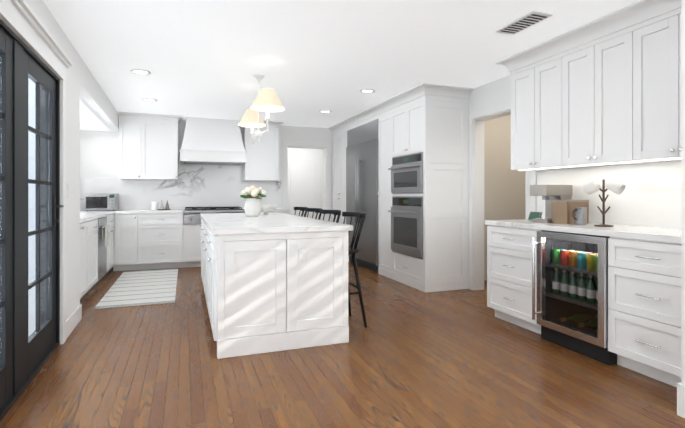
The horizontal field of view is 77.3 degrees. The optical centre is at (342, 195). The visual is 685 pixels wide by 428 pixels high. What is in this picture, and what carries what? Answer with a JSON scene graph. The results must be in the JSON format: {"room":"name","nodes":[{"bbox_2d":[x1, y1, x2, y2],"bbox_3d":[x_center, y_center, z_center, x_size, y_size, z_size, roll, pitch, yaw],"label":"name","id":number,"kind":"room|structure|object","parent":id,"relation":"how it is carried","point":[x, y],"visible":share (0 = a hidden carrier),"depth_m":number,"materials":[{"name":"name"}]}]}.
{"room":"kitchen","nodes":[
{"label":"kitchen","id":0,"kind":"room"},
{"bbox_2d":[0,0,118,344],"bbox_3d":[-2.659,-0.080,4.301,0.150,2.480,6.150,0,0,-21],"label":"wall","id":1,"kind":"structure","parent":0,"point":[82,82],"depth_m":3.77,"materials":[{"name":"white paint"}]},
{"bbox_2d":[0,19,63,420],"bbox_3d":[-1.911,0.127,2.484,0.171,2.064,1.794,0,0,-21],"label":"french door","id":2,"kind":"structure","parent":1,"relation":"in","point":[24,357],"depth_m":2.60,"materials":[{"name":"black paint"}]},
{"bbox_2d":[0,0,72,343],"bbox_3d":[-1.855,0.038,2.546,0.060,2.245,1.985,0,0,-21],"label":"door frame","id":3,"kind":"structure","parent":1,"relation":"attached to","point":[23,21],"depth_m":3.01,"materials":[{"name":"white paint"}]},
{"bbox_2d":[66,304,81,338],"bbox_3d":[-2.344,1.090,3.727,0.015,0.140,0.650,0,0,-22],"label":"baseboard","id":4,"kind":"structure","parent":1,"relation":"attached to","point":[73,319],"depth_m":3.70,"materials":[{"name":"white paint"}]},
{"bbox_2d":[116,116,147,179],"bbox_3d":[-3.424,-0.758,7.005,0.382,0.975,0.348,0,0,-20],"label":"upper cabinet","id":5,"kind":"object","parent":1,"relation":"attached to","point":[133,130],"depth_m":6.86,"materials":[{"name":"white paint"}]},
{"bbox_2d":[288,148,322,151],"bbox_3d":[-1.348,-0.081,9.979,2.100,2.480,0.100,0,0,-20],"label":"wall","id":6,"kind":"structure","parent":0,"point":[289,149],"depth_m":10.10,"materials":[{"name":"beige paint"}]},
{"bbox_2d":[288,151,322,219],"bbox_3d":[-0.876,0.059,10.085,0.900,2.200,0.027,0,0,-20],"label":"door","id":7,"kind":"structure","parent":6,"relation":"attached to","point":[305,179],"depth_m":10.08,"materials":[{"name":"white paint"}]},
{"bbox_2d":[0,261,684,427],"bbox_3d":[0.009,1.190,4.326,6.650,0.060,11.650,0,0,-20],"label":"floor","id":8,"kind":"structure","parent":0,"point":[409,357],"depth_m":2.73,"materials":[{"name":"brown wood"}]},
{"bbox_2d":[80,218,95,298],"bbox_3d":[-3.004,0.717,4.326,0.688,0.883,0.887,0,0,-20],"label":"base cabinet","id":9,"kind":"object","parent":8,"relation":"on","point":[88,227],"depth_m":4.74,"materials":[{"name":"white paint"}]},
{"bbox_2d":[80,210,117,221],"bbox_3d":[-3.422,0.255,5.432,0.668,0.040,3.264,0,0,-20],"label":"countertop","id":10,"kind":"structure","parent":9,"relation":"on","point":[83,213],"depth_m":5.68,"materials":[{"name":"white stone"}]},
{"bbox_2d":[85,193,118,210],"bbox_3d":[-3.800,0.098,6.765,0.420,0.271,0.403,0,0,-20],"label":"microwave","id":11,"kind":"object","parent":10,"relation":"on","point":[101,201],"visible":0.98,"depth_m":6.62,"materials":[{"name":"silver metal"}]},
{"bbox_2d":[96,218,103,282],"bbox_3d":[-3.223,0.717,4.920,0.688,0.883,0.607,0,0,-20],"label":"dishwasher","id":12,"kind":"object","parent":8,"relation":"on","point":[96,246],"depth_m":5.39,"materials":[{"name":"silver metal"}]},
{"bbox_2d":[104,214,111,274],"bbox_3d":[-3.431,0.716,5.486,0.688,0.883,0.714,0,0,-20],"label":"base cabinet","id":13,"kind":"object","parent":8,"relation":"on","point":[107,217],"depth_m":5.97,"materials":[{"name":"white paint"}]},
{"bbox_2d":[112,214,113,266],"bbox_3d":[-3.646,0.716,6.071,0.688,0.883,0.649,0,0,-20],"label":"base cabinet","id":14,"kind":"object","parent":8,"relation":"on","point":[112,214],"depth_m":6.45,"materials":[{"name":"white paint"}]},
{"bbox_2d":[113,212,139,270],"bbox_3d":[-3.431,0.716,6.843,0.347,0.883,0.648,0,0,-20],"label":"base cabinet","id":15,"kind":"object","parent":8,"relation":"on","point":[126,224],"depth_m":6.56,"materials":[{"name":"white paint"}]},
{"bbox_2d":[94,269,177,308],"bbox_3d":[-2.565,1.153,5.564,0.770,0.010,2.250,0,0,-20],"label":"rug","id":16,"kind":"object","parent":8,"relation":"on","point":[138,288],"visible":0.98,"depth_m":5.25,"materials":[{"name":"white fabric"}]},
{"bbox_2d":[140,212,179,269],"bbox_3d":[-2.960,0.716,7.016,0.774,0.883,0.648,0,0,-20],"label":"base cabinet","id":17,"kind":"object","parent":8,"relation":"on","point":[159,231],"depth_m":6.72,"materials":[{"name":"white paint"}]},
{"bbox_2d":[120,208,179,211],"bbox_3d":[-3.108,0.255,6.956,0.972,0.040,0.658,0,0,-20],"label":"countertop","id":18,"kind":"structure","parent":17,"relation":"on","point":[121,209],"depth_m":6.84,"materials":[{"name":"white stone"}]},
{"bbox_2d":[151,202,157,209],"bbox_3d":[-3.115,0.168,7.104,0.104,0.132,0.104,0,0,-20],"label":"canister","id":19,"kind":"object","parent":18,"relation":"on","point":[154,205],"visible":0.94,"depth_m":7.06,"materials":[{"name":"white ceramic"}]},
{"bbox_2d":[158,200,170,209],"bbox_3d":[-2.954,0.153,7.099,0.210,0.160,0.210,0,0,-20],"label":"soap tray","id":20,"kind":"object","parent":18,"relation":"on","point":[162,207],"visible":1,"depth_m":7.07,"materials":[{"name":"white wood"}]},
{"bbox_2d":[180,208,227,267],"bbox_3d":[-2.323,0.694,7.242,0.702,0.927,0.663,0,0,-20],"label":"base cabinet","id":21,"kind":"object","parent":8,"relation":"on","point":[190,220],"depth_m":6.88,"materials":[{"name":"white paint"}]},
{"bbox_2d":[228,208,243,212],"bbox_3d":[-1.921,0.694,7.389,0.382,0.927,0.663,0,0,-20],"label":"base cabinet","id":22,"kind":"object","parent":8,"relation":"on","point":[230,210],"depth_m":7.09,"materials":[{"name":"white paint"}]},
{"bbox_2d":[244,208,289,211],"bbox_3d":[-1.383,0.255,7.590,0.772,0.040,0.658,0,0,-20],"label":"countertop","id":23,"kind":"structure","parent":22,"relation":"on","point":[274,209],"depth_m":7.36,"materials":[{"name":"white stone"}]},
{"bbox_2d":[199,216,350,358],"bbox_3d":[-0.937,0.717,4.548,1.053,0.884,2.864,0,0,-20],"label":"kitchen island","id":24,"kind":"object","parent":8,"relation":"on","point":[274,281],"depth_m":3.21,"materials":[{"name":"white paint"}]},
{"bbox_2d":[200,212,352,231],"bbox_3d":[-0.912,0.255,4.557,1.070,0.040,2.870,0,0,-20],"label":"island countertop","id":25,"kind":"structure","parent":24,"relation":"on","point":[274,221],"depth_m":3.64,"materials":[{"name":"white stone"}]},
{"bbox_2d":[240,185,265,216],"bbox_3d":[-1.025,0.056,4.877,0.306,0.356,0.320,0,0,-20],"label":"flower vase","id":26,"kind":"object","parent":25,"relation":"on","point":[252,207],"visible":1,"depth_m":4.81,"materials":[{"name":"white ceramic"}]},
{"bbox_2d":[261,205,275,214],"bbox_3d":[-0.970,0.174,5.324,0.300,0.120,0.300,0,0,-20],"label":"pedestal bowl","id":27,"kind":"object","parent":25,"relation":"on","point":[265,209],"visible":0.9,"depth_m":5.25,"materials":[{"name":"white ceramic"}]},
{"bbox_2d":[294,207,307,216],"bbox_3d":[-0.698,0.657,5.723,0.471,1.009,0.427,0,0,-20],"label":"stool","id":28,"kind":"object","parent":8,"relation":"on","point":[302,209],"visible":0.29,"depth_m":5.72,"materials":[{"name":"black paint"}]},
{"bbox_2d":[306,208,322,219],"bbox_3d":[-0.474,0.657,5.112,0.471,1.009,0.427,0,0,-20],"label":"stool","id":29,"kind":"object","parent":8,"relation":"on","point":[315,210],"visible":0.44,"depth_m":5.23,"materials":[{"name":"black paint"}]},
{"bbox_2d":[322,210,340,222],"bbox_3d":[-0.250,0.657,4.502,0.471,1.009,0.427,0,0,-20],"label":"stool","id":30,"kind":"object","parent":8,"relation":"on","point":[334,212],"visible":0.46,"depth_m":4.62,"materials":[{"name":"black paint"}]},
{"bbox_2d":[331,127,342,223],"bbox_3d":[0.227,-0.024,8.065,0.658,2.363,0.840,0,0,-20],"label":"tall cabinet","id":31,"kind":"object","parent":8,"relation":"on","point":[337,136],"depth_m":8.11,"materials":[{"name":"white paint"}]},
{"bbox_2d":[342,212,366,327],"bbox_3d":[-0.026,0.657,3.892,0.471,1.009,0.427,0,0,-20],"label":"stool","id":32,"kind":"object","parent":8,"relation":"on","point":[352,250],"visible":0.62,"depth_m":3.81,"materials":[{"name":"black paint"}]},
{"bbox_2d":[343,115,374,271],"bbox_3d":[0.593,-0.024,7.070,0.658,2.363,1.394,0,0,-20],"label":"refrigerator","id":33,"kind":"object","parent":8,"relation":"on","point":[358,139],"depth_m":6.88,"materials":[{"name":"silver metal"}]},
{"bbox_2d":[375,111,386,276],"bbox_3d":[0.894,-0.024,6.251,0.658,2.363,0.461,0,0,-20],"label":"tall cabinet","id":34,"kind":"object","parent":8,"relation":"on","point":[380,116],"depth_m":6.29,"materials":[{"name":"white paint"}]},
{"bbox_2d":[387,95,468,292],"bbox_3d":[1.107,-0.024,5.670,0.658,2.363,0.957,0,0,-20],"label":"tall cabinet","id":35,"kind":"object","parent":8,"relation":"on","point":[400,173],"depth_m":5.28,"materials":[{"name":"white paint"}]},
{"bbox_2d":[485,224,592,342],"bbox_3d":[1.776,0.717,3.857,0.653,0.883,0.689,0,0,-20],"label":"base cabinet","id":36,"kind":"object","parent":8,"relation":"on","point":[539,281],"depth_m":3.49,"materials":[{"name":"white paint"}]},
{"bbox_2d":[593,232,680,386],"bbox_3d":[2.175,0.717,2.770,0.653,0.883,0.631,0,0,-20],"label":"base cabinet","id":37,"kind":"object","parent":8,"relation":"on","point":[637,279],"depth_m":2.72,"materials":[{"name":"white paint"}]},
{"bbox_2d":[485,220,680,239],"bbox_3d":[1.974,0.255,3.339,0.638,0.040,1.838,0,0,-20],"label":"countertop","id":38,"kind":"structure","parent":37,"relation":"on","point":[618,229],"depth_m":3.08,"materials":[{"name":"white stone"}]},
{"bbox_2d":[528,211,541,220],"bbox_3d":[1.813,0.191,3.987,0.099,0.086,0.130,0,0,-20],"label":"smart display","id":39,"kind":"object","parent":38,"relation":"on","point":[533,215],"visible":0.65,"depth_m":3.98,"materials":[{"name":"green plastic"}]},
{"bbox_2d":[530,185,588,224],"bbox_3d":[1.905,0.069,3.675,0.300,0.330,0.479,0,0,-20],"label":"coffee maker","id":40,"kind":"object","parent":38,"relation":"on","point":[562,206],"visible":1,"depth_m":3.67,"materials":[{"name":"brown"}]},
{"bbox_2d":[583,179,625,226],"bbox_3d":[2.012,0.054,3.298,0.131,0.361,0.298,0,0,-20],"label":"mug tree","id":41,"kind":"object","parent":38,"relation":"on","point":[612,185],"visible":1,"depth_m":3.29,"materials":[{"name":"brown wood"}]},
{"bbox_2d":[43,0,675,131],"bbox_3d":[0.009,-1.220,4.325,6.650,0.320,11.650,0,0,-20],"label":"ceiling","id":42,"kind":"structure","parent":0,"point":[309,59],"depth_m":3.81,"materials":[{"name":"white paint"}]},
{"bbox_2d":[130,69,150,74],"bbox_3d":[-2.146,-1.314,4.551,0.196,0.009,0.196,0,0,-20],"label":"recessed light","id":43,"kind":"object","parent":42,"relation":"in","point":[140,71],"visible":0.98,"depth_m":4.53,"materials":[{"name":"white paint"}]},
{"bbox_2d":[142,98,156,101],"bbox_3d":[-2.653,-1.315,5.888,0.196,0.009,0.196,0,0,-20],"label":"recessed light","id":44,"kind":"object","parent":42,"relation":"in","point":[149,100],"visible":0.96,"depth_m":5.89,"materials":[{"name":"white paint"}]},
{"bbox_2d":[238,74,284,143],"bbox_3d":[-0.911,-0.952,4.669,0.330,0.734,1.380,0,0,-20],"label":"chandelier","id":45,"kind":"object","parent":42,"relation":"hanging from","point":[267,100],"visible":1,"depth_m":4.32,"materials":[{"name":"white fabric"}]},
{"bbox_2d":[319,110,331,112],"bbox_3d":[-0.268,-1.315,6.690,0.196,0.009,0.196,0,0,-20],"label":"recessed light","id":46,"kind":"object","parent":42,"relation":"in","point":[325,111],"visible":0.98,"depth_m":6.68,"materials":[{"name":"white paint"}]},
{"bbox_2d":[359,89,374,92],"bbox_3d":[0.310,-1.315,5.378,0.196,0.009,0.196,0,0,-20],"label":"recessed light","id":47,"kind":"object","parent":42,"relation":"in","point":[367,91],"visible":1,"depth_m":5.38,"materials":[{"name":"white paint"}]},
{"bbox_2d":[495,11,552,34],"bbox_3d":[1.373,-1.312,3.266,0.180,0.012,0.400,0,0,-20],"label":"ceiling vent","id":48,"kind":"object","parent":42,"relation":"in","point":[524,22],"visible":1,"depth_m":3.23,"materials":[{"name":"white metal"}]},
{"bbox_2d":[80,0,684,384],"bbox_3d":[-0.314,-0.080,3.248,5.300,2.480,9.850,0,0,-20],"label":"wall","id":49,"kind":"structure","parent":0,"point":[99,154],"depth_m":6.92,"materials":[{"name":"white paint"}]},
{"bbox_2d":[148,116,179,179],"bbox_3d":[-3.067,-0.758,7.136,0.607,0.975,0.348,0,0,-20],"label":"upper cabinet","id":50,"kind":"object","parent":49,"relation":"attached to","point":[163,161],"depth_m":7.01,"materials":[{"name":"white paint"}]},
{"bbox_2d":[180,115,247,151],"bbox_3d":[-2.214,-1.034,7.318,1.016,0.567,0.557,0,0,-20],"label":"range hood","id":51,"kind":"object","parent":49,"relation":"attached to","point":[199,132],"depth_m":7.20,"materials":[{"name":"white paint"}]},
{"bbox_2d":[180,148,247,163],"bbox_3d":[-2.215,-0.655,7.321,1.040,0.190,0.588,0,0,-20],"label":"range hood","id":52,"kind":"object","parent":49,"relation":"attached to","point":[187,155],"depth_m":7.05,"materials":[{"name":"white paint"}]},
{"bbox_2d":[240,124,279,183],"bbox_3d":[-1.477,-0.758,7.720,0.600,0.975,0.348,0,0,-20],"label":"upper cabinet","id":53,"kind":"object","parent":49,"relation":"attached to","point":[263,156],"depth_m":7.58,"materials":[{"name":"white paint"}]},
{"bbox_2d":[282,141,330,220],"bbox_3d":[-0.706,0.064,8.260,0.960,2.190,0.170,0,0,-20],"label":"door frame","id":54,"kind":"structure","parent":49,"relation":"attached to","point":[326,147],"depth_m":8.27,"materials":[{"name":"white paint"}]},
{"bbox_2d":[469,102,536,289],"bbox_3d":[1.833,0.070,4.841,0.170,2.180,1.080,0,0,-20],"label":"door frame","id":55,"kind":"structure","parent":49,"relation":"attached to","point":[530,176],"depth_m":5.26,"materials":[{"name":"white paint"}]},
{"bbox_2d":[509,56,576,171],"bbox_3d":[1.915,-0.727,3.919,0.348,0.955,0.668,0,0,-20],"label":"upper cabinet","id":56,"kind":"object","parent":49,"relation":"attached to","point":[531,84],"depth_m":3.91,"materials":[{"name":"white paint"}]},
{"bbox_2d":[553,28,636,167],"bbox_3d":[2.114,-0.727,3.379,0.348,0.955,0.730,0,0,-20],"label":"upper cabinet","id":57,"kind":"object","parent":49,"relation":"attached to","point":[598,106],"depth_m":3.37,"materials":[{"name":"white paint"}]},
{"bbox_2d":[621,4,681,163],"bbox_3d":[2.312,-0.727,2.839,0.348,0.955,0.668,0,0,-20],"label":"upper cabinet","id":58,"kind":"object","parent":49,"relation":"attached to","point":[651,49],"depth_m":2.92,"materials":[{"name":"white paint"}]},
{"bbox_2d":[677,382,684,417],"bbox_3d":[2.316,1.076,0.797,0.015,0.170,3.135,0,0,-20],"label":"baseboard","id":59,"kind":"structure","parent":49,"relation":"attached to","point":[680,400],"depth_m":2.24,"materials":[{"name":"white paint"}]},
{"bbox_2d":[484,114,524,280],"bbox_3d":[2.165,-0.080,5.997,1.250,2.480,0.100,0,0,-20],"label":"wall","id":60,"kind":"structure","parent":0,"point":[504,191],"depth_m":5.95,"materials":[{"name":"beige paint"}]},
{"label":"outside","id":61,"kind":"structure","parent":0,"visible":0},
{"bbox_2d":[28,78,34,335],"bbox_3d":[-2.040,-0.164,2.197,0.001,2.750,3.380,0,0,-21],"label":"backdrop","id":62,"kind":"structure","parent":61,"point":[31,139],"depth_m":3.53,"materials":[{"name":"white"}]}
]}

